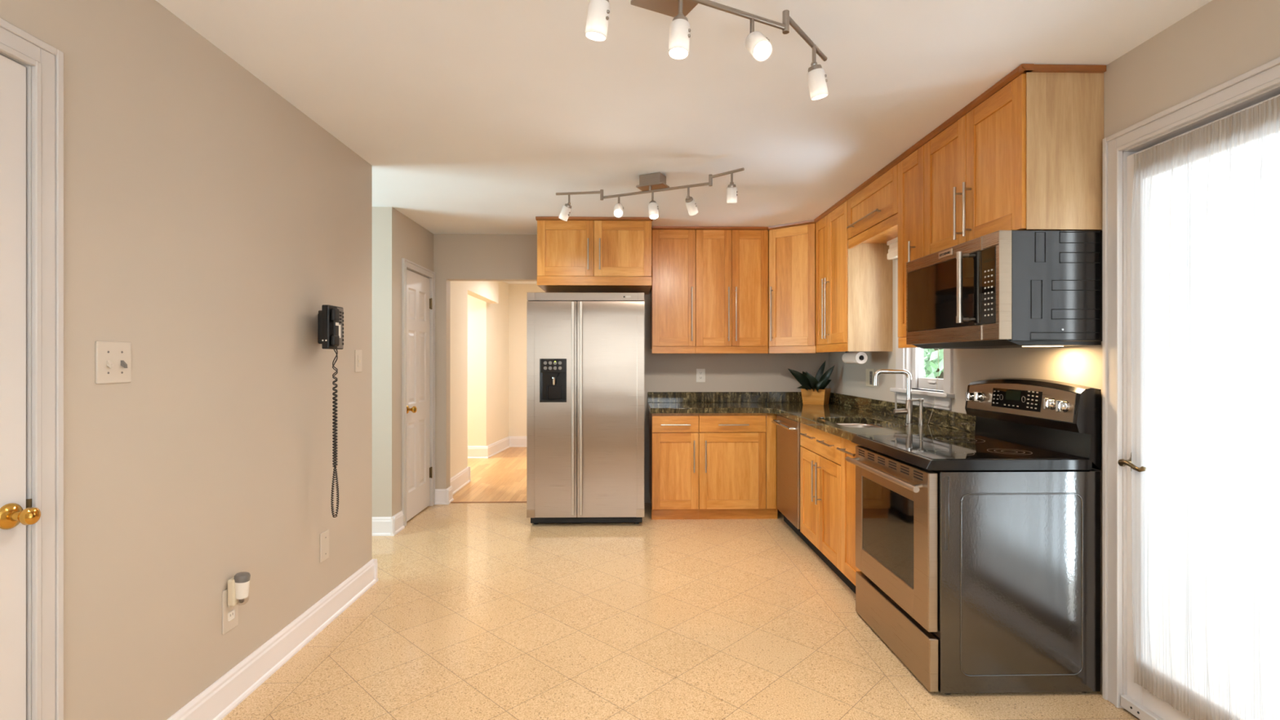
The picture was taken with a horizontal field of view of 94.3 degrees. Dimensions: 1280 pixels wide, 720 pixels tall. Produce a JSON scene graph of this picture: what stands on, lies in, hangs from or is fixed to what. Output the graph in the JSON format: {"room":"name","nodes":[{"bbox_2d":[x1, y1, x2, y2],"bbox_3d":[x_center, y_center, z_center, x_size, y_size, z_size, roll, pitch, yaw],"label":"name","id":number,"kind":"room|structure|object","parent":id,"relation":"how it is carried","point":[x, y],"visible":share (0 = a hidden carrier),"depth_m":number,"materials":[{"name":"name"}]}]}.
{"room":"kitchen","nodes":[
{"label":"kitchen","id":0,"kind":"room"},
{"bbox_2d":[0,0,372,719],"bbox_3d":[-1.571,0.082,0.918,0.120,2.437,5.105,0,0,-1],"label":"wall","id":1,"kind":"structure","parent":0,"point":[210,222],"depth_m":2.03,"materials":[{"name":"beige paint"}]},
{"bbox_2d":[0,17,63,719],"bbox_3d":[-1.545,0.246,1.076,0.179,2.107,0.963,0,0,-1],"label":"door","id":2,"kind":"structure","parent":1,"relation":"in","point":[32,69],"depth_m":1.48,"materials":[{"name":"white paint"}]},
{"bbox_2d":[95,341,131,383],"bbox_3d":[-1.519,0.007,1.722,0.018,0.120,0.116,0,0,-1],"label":"light switch","id":3,"kind":"object","parent":1,"relation":"attached to","point":[113,359],"visible":1,"depth_m":1.72,"materials":[{"name":"beige plastic"}]},
{"bbox_2d":[222,588,238,635],"bbox_3d":[-1.535,0.932,2.227,0.009,0.160,0.084,0,0,-1],"label":"wall outlet","id":4,"kind":"object","parent":1,"relation":"attached to","point":[229,614],"visible":0.7,"depth_m":2.21,"materials":[{"name":"beige plastic"}]},
{"bbox_2d":[227,609,235,621],"bbox_3d":[-1.533,0.958,2.227,0.005,0.032,0.034,0,0,-1],"label":"receptacle","id":5,"kind":"object","parent":4,"relation":"attached to","point":[231,613],"depth_m":2.23,"materials":[{"name":"white plastic"}]},
{"bbox_2d":[227,572,250,606],"bbox_3d":[-1.499,0.859,2.227,0.066,0.118,0.056,0,0,-1],"label":"night light","id":6,"kind":"object","parent":4,"relation":"attached to","point":[237,585],"visible":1,"depth_m":2.21,"materials":[{"name":"beige plastic"}]},
{"bbox_2d":[166,559,378,719],"bbox_3d":[-1.593,1.232,2.528,0.146,0.135,1.936,0,0,-1],"label":"baseboard","id":7,"kind":"structure","parent":1,"relation":"attached to","point":[225,694],"depth_m":2.48,"materials":[{"name":"white paint"}]},
{"bbox_2d":[320,529,328,562],"bbox_3d":[-1.551,0.915,2.921,0.007,0.140,0.080,0,0,-1],"label":"blank wall plate","id":8,"kind":"object","parent":1,"relation":"attached to","point":[324,536],"visible":1,"depth_m":2.92,"materials":[{"name":"beige plastic"}]},
{"bbox_2d":[318,304,343,517],"bbox_3d":[-1.470,0.246,2.827,0.109,1.000,0.210,0,0,-29],"label":"wall phone","id":9,"kind":"object","parent":1,"relation":"attached to","point":[331,317],"visible":1,"depth_m":2.78,"materials":[{"name":"black plastic"}]},
{"bbox_2d":[354,349,361,372],"bbox_3d":[-1.558,0.005,3.289,0.011,0.123,0.080,0,0,-1],"label":"light switch","id":10,"kind":"object","parent":1,"relation":"attached to","point":[357,353],"visible":1,"depth_m":3.27,"materials":[{"name":"beige plastic"}]},
{"bbox_2d":[372,206,398,516],"bbox_3d":[-2.872,0.082,4.448,2.055,2.437,0.120,0,0,-1],"label":"wall","id":11,"kind":"structure","parent":0,"point":[384,219],"depth_m":4.41,"materials":[{"name":"beige paint"}]},
{"bbox_2d":[372,510,404,536],"bbox_3d":[-2.859,1.232,4.467,2.082,0.135,0.212,0,0,-1],"label":"baseboard","id":12,"kind":"structure","parent":11,"relation":"attached to","point":[381,526],"depth_m":4.39,"materials":[{"name":"white paint"}]},
{"bbox_2d":[398,211,433,512],"bbox_3d":[-2.284,0.082,4.996,0.855,2.437,0.950,0,0,-1],"label":"wall","id":13,"kind":"structure","parent":0,"point":[415,242],"depth_m":4.68,"materials":[{"name":"beige paint"}]},
{"bbox_2d":[401,257,435,526],"bbox_3d":[-1.881,0.255,4.972,0.189,2.090,0.745,0,0,-1],"label":"door","id":14,"kind":"structure","parent":13,"relation":"in","point":[418,282],"depth_m":4.99,"materials":[{"name":"white paint"}]},
{"bbox_2d":[449,280,508,478],"bbox_3d":[-2.059,0.082,7.176,0.400,2.437,3.400,0,0,-1],"label":"wall","id":15,"kind":"structure","parent":0,"point":[479,309],"depth_m":7.85,"materials":[{"name":"beige paint"}]},
{"bbox_2d":[435,485,453,504],"bbox_3d":[-1.793,1.232,5.421,0.138,0.135,0.171,0,0,-1],"label":"baseboard","id":16,"kind":"structure","parent":15,"relation":"attached to","point":[442,496],"depth_m":5.35,"materials":[{"name":"white paint"}]},
{"bbox_2d":[508,284,545,435],"bbox_3d":[-1.848,0.082,8.941,5.700,2.437,0.120,0,0,-1],"label":"wall","id":17,"kind":"structure","parent":0,"point":[517,293],"depth_m":8.88,"materials":[{"name":"beige paint"}]},
{"bbox_2d":[433,234,828,502],"bbox_3d":[-0.068,0.082,5.460,3.595,2.437,0.120,0,0,-1],"label":"wall","id":18,"kind":"structure","parent":0,"point":[456,257],"depth_m":5.40,"materials":[{"name":"beige paint"}]},
{"bbox_2d":[535,216,653,294],"bbox_3d":[-0.369,-0.865,5.034,0.928,0.541,0.698,0,0,-1],"label":"upper cabinet","id":19,"kind":"object","parent":18,"relation":"attached to","point":[576,254],"visible":0.98,"depth_m":4.73,"materials":[{"name":"brown wood"}]},
{"bbox_2d":[650,226,695,353],"bbox_3d":[0.285,-0.596,5.211,0.372,1.079,0.383,0,0,-1],"label":"upper cabinet","id":20,"kind":"object","parent":18,"relation":"attached to","point":[673,289],"visible":1,"depth_m":5.06,"materials":[{"name":"brown wood"}]},
{"bbox_2d":[696,368,705,382],"bbox_3d":[0.553,0.141,5.409,0.081,0.122,0.009,0,0,-1],"label":"wall outlet","id":21,"kind":"object","parent":18,"relation":"attached to","point":[700,373],"visible":1,"depth_m":5.41,"materials":[{"name":"white plastic"}]},
{"bbox_2d":[695,226,768,353],"bbox_3d":[0.783,-0.596,5.222,0.622,1.079,0.383,0,0,-1],"label":"upper cabinet","id":22,"kind":"object","parent":18,"relation":"attached to","point":[731,263],"visible":1,"depth_m":5.07,"materials":[{"name":"brown wood"}]},
{"bbox_2d":[767,219,816,353],"bbox_3d":[1.411,-0.596,5.115,0.643,1.079,0.624,0,0,-1],"label":"upper cabinet","id":23,"kind":"object","parent":18,"relation":"attached to","point":[791,246],"visible":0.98,"depth_m":4.95,"materials":[{"name":"brown wood"}]},
{"bbox_2d":[222,447,1139,719],"bbox_3d":[-1.381,1.339,3.645,6.600,0.081,10.850,0,0,-1],"label":"floor","id":24,"kind":"structure","parent":0,"point":[473,611],"depth_m":2.79,"materials":[{"name":"tile"}]},
{"bbox_2d":[450,501,526,502],"bbox_3d":[-1.306,1.298,5.423,0.891,0.004,0.030,0,0,-1],"label":"threshold","id":25,"kind":"object","parent":24,"relation":"on","point":[476,501],"visible":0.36,"depth_m":5.41,"materials":[{"name":"brown wood"}]},
{"bbox_2d":[526,292,644,524],"bbox_3d":[-0.429,0.387,4.959,0.911,1.826,0.785,0,0,-1],"label":"refrigerator","id":26,"kind":"object","parent":24,"relation":"on","point":[585,350],"visible":1,"depth_m":4.61,"materials":[{"name":"grey metal"}]},
{"bbox_2d":[648,411,698,519],"bbox_3d":[0.280,0.865,5.079,0.380,0.870,0.638,0,0,-1],"label":"base cabinet","id":27,"kind":"object","parent":24,"relation":"on","point":[673,437],"visible":0.98,"depth_m":4.80,"materials":[{"name":"brown wood"}]},
{"bbox_2d":[647,391,976,440],"bbox_3d":[0.925,0.359,4.237,1.660,0.137,2.366,0,0,-1],"label":"countertop","id":28,"kind":"structure","parent":27,"relation":"on","point":[841,408],"depth_m":4.42,"materials":[{"name":"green stone"}]},
{"bbox_2d":[787,360,835,404],"bbox_3d":[1.498,0.193,5.126,0.359,0.386,0.360,0,0,31],"label":"potted plant","id":29,"kind":"object","parent":28,"relation":"on","point":[813,391],"visible":1,"depth_m":5.09,"materials":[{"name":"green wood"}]},
{"bbox_2d":[837,422,883,427],"bbox_3d":[1.371,0.520,3.706,0.390,0.184,0.656,0,0,-1],"label":"sink","id":30,"kind":"object","parent":28,"relation":"in","point":[847,424],"visible":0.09,"depth_m":4.01,"materials":[{"name":"silver metal"}]},
{"bbox_2d":[873,368,914,424],"bbox_3d":[1.537,0.221,3.597,0.226,0.330,0.054,0,0,14],"label":"kitchen faucet","id":31,"kind":"object","parent":28,"relation":"on","point":[908,411],"visible":0.99,"depth_m":3.57,"materials":[{"name":"silver metal"}]},
{"bbox_2d":[911,398,924,426],"bbox_3d":[1.641,0.306,3.502,0.068,0.159,0.034,0,0,-1],"label":"soap dispenser","id":32,"kind":"object","parent":28,"relation":"on","point":[920,400],"visible":1,"depth_m":3.49,"materials":[{"name":"silver metal"}]},
{"bbox_2d":[697,413,777,519],"bbox_3d":[0.795,0.865,5.090,0.650,0.870,0.638,0,0,-1],"label":"base cabinet","id":33,"kind":"object","parent":24,"relation":"on","point":[737,451],"visible":0.98,"depth_m":4.81,"materials":[{"name":"brown wood"}]},
{"bbox_2d":[771,414,808,546],"bbox_3d":[1.371,0.866,4.485,0.660,0.868,0.653,0,0,-1],"label":"dishwasher","id":34,"kind":"object","parent":24,"relation":"on","point":[788,430],"visible":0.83,"depth_m":4.38,"materials":[{"name":"silver metal"}]},
{"bbox_2d":[800,422,851,589],"bbox_3d":[1.418,0.865,3.761,0.658,0.870,0.786,0,0,-1],"label":"base cabinet","id":35,"kind":"object","parent":24,"relation":"on","point":[820,457],"visible":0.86,"depth_m":3.69,"materials":[{"name":"brown wood"}]},
{"bbox_2d":[836,437,861,593],"bbox_3d":[1.430,0.865,3.217,0.658,0.870,0.300,0,0,-1],"label":"base cabinet","id":36,"kind":"object","parent":24,"relation":"on","point":[848,568],"visible":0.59,"depth_m":3.26,"materials":[{"name":"brown wood"}]},
{"bbox_2d":[844,377,1101,694],"bbox_3d":[1.418,0.691,2.673,0.722,1.218,0.766,0,0,-1],"label":"electric range","id":37,"kind":"object","parent":24,"relation":"on","point":[978,554],"visible":1,"depth_m":2.30,"materials":[{"name":"black metal"}]},
{"bbox_2d":[851,434,1092,471],"bbox_3d":[1.417,0.404,2.673,0.649,0.043,0.766,0,0,-1],"label":"cooktop","id":38,"kind":"object","parent":37,"relation":"in","point":[948,452],"depth_m":2.45,"materials":[{"name":"black glass"}]},
{"bbox_2d":[155,0,1212,284],"bbox_3d":[-1.381,-1.187,3.645,6.600,0.100,10.850,0,0,-1],"label":"ceiling","id":39,"kind":"structure","parent":0,"point":[468,117],"depth_m":2.46,"materials":[{"name":"white paint"}]},
{"bbox_2d":[555,167,744,221],"bbox_3d":[0.051,-0.995,3.635,1.228,0.283,0.188,0,0,23],"label":"track light","id":40,"kind":"object","parent":39,"relation":"attached to","point":[651,183],"visible":1,"depth_m":3.60,"materials":[{"name":"silver metal"}]},
{"bbox_2d":[584,0,828,100],"bbox_3d":[0.123,-0.995,1.712,1.308,0.283,0.251,0,0,-26],"label":"track light","id":41,"kind":"object","parent":39,"relation":"attached to","point":[757,45],"visible":1,"depth_m":1.73,"materials":[{"name":"white glass"}]},
{"bbox_2d":[828,0,1279,693],"bbox_3d":[1.866,0.082,2.002,0.120,2.437,7.120,0,0,-1],"label":"wall","id":42,"kind":"structure","parent":0,"point":[1220,42],"depth_m":2.16,"materials":[{"name":"beige paint"}]},
{"bbox_2d":[813,196,892,352],"bbox_3d":[1.572,-0.598,4.472,0.357,1.075,0.689,0,0,-1],"label":"upper cabinet","id":43,"kind":"object","parent":42,"relation":"attached to","point":[854,286],"visible":0.96,"depth_m":4.13,"materials":[{"name":"brown wood"}]},
{"bbox_2d":[841,351,867,364],"bbox_3d":[1.557,-0.035,4.315,0.086,0.126,0.289,0,0,-1],"label":"paper towel holder","id":44,"kind":"object","parent":43,"relation":"attached to","point":[848,357],"visible":0.96,"depth_m":4.22,"materials":[{"name":"white paper"}]},
{"bbox_2d":[866,368,874,386],"bbox_3d":[1.746,0.135,4.514,0.010,0.134,0.142,0,0,-1],"label":"wall outlet","id":45,"kind":"object","parent":42,"relation":"attached to","point":[869,372],"visible":1,"depth_m":4.50,"materials":[{"name":"beige plastic"}]},
{"bbox_2d":[869,371,872,384],"bbox_3d":[1.744,0.135,4.482,0.004,0.100,0.045,0,0,-1],"label":"receptacle","id":46,"kind":"object","parent":45,"relation":"attached to","point":[870,372],"depth_m":4.48,"materials":[{"name":"grey plastic"}]},
{"bbox_2d":[844,159,897,248],"bbox_3d":[1.588,-0.953,3.744,0.357,0.365,0.764,0,0,-1],"label":"upper cabinet","id":47,"kind":"object","parent":42,"relation":"attached to","point":[873,206],"visible":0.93,"depth_m":3.71,"materials":[{"name":"brown wood"}]},
{"bbox_2d":[894,140,924,347],"bbox_3d":[1.600,-0.601,3.213,0.357,1.068,0.297,0,0,-1],"label":"upper cabinet","id":48,"kind":"object","parent":42,"relation":"attached to","point":[910,162],"visible":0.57,"depth_m":3.25,"materials":[{"name":"brown wood"}]},
{"bbox_2d":[889,257,955,410],"bbox_3d":[1.793,-0.271,3.711,0.150,1.118,0.720,0,0,-1],"label":"window","id":49,"kind":"structure","parent":42,"relation":"in","point":[914,356],"depth_m":3.83,"materials":[{"name":"white paint"}]},
{"bbox_2d":[886,236,939,422],"bbox_3d":[1.724,-0.221,3.727,0.052,1.208,0.685,0,0,-1],"label":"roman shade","id":50,"kind":"object","parent":49,"relation":"attached to","point":[892,254],"visible":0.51,"depth_m":3.97,"materials":[{"name":"white fabric"}]},
{"bbox_2d":[920,63,1106,256],"bbox_3d":[1.612,-0.821,2.671,0.357,0.629,0.785,0,0,-1],"label":"upper cabinet","id":51,"kind":"object","parent":42,"relation":"attached to","point":[1025,153],"visible":0.88,"depth_m":2.32,"materials":[{"name":"brown wood"}]},
{"bbox_2d":[906,230,1102,348],"bbox_3d":[1.557,-0.279,2.677,0.462,0.448,0.764,0,0,-1],"label":"microwave","id":52,"kind":"object","parent":51,"relation":"attached to","point":[1000,289],"visible":1,"depth_m":2.30,"materials":[{"name":"black metal"}]},
{"bbox_2d":[1102,57,1279,719],"bbox_3d":[1.845,0.225,1.781,0.172,2.150,1.010,0,0,-1],"label":"door","id":53,"kind":"structure","parent":42,"relation":"in","point":[1260,84],"depth_m":2.21,"materials":[{"name":"white paint"}]},
{"bbox_2d":[1130,95,1279,719],"bbox_3d":[1.795,0.211,1.777,0.047,1.907,0.754,0,0,-1],"label":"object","id":54,"kind":"object","parent":53,"relation":"hanging from","point":[1205,221],"visible":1,"depth_m":1.85,"materials":[{"name":"white fabric"}]},
{"label":"outside","id":55,"kind":"structure","parent":0,"visible":0},
{"bbox_3d":[4.446,1.800,25.104,6.000,0.200,30.000,0,0,-1],"label":"lawn","id":56,"kind":"structure","parent":55,"visible":0},
{"bbox_2d":[923,348,943,378],"bbox_3d":[6.303,-0.995,12.736,3.512,5.404,3.501,0,0,-1],"label":"leafy tree","id":57,"kind":"object","parent":56,"relation":"on","point":[931,360],"visible":0.06,"depth_m":12.09,"materials":[{"name":"green plant"}]},
{"bbox_3d":[-2.150,0.082,7.234,5.220,2.437,3.520,0,0,-1],"label":"wall","id":58,"kind":"structure","parent":0,"visible":0},
{"bbox_2d":[449,435,526,494],"bbox_3d":[-2.159,1.220,7.174,5.000,0.160,3.400,0,0,-1],"label":"baseboard","id":59,"kind":"structure","parent":58,"relation":"attached to","point":[460,480],"depth_m":7.84,"materials":[{"name":"white paint"}]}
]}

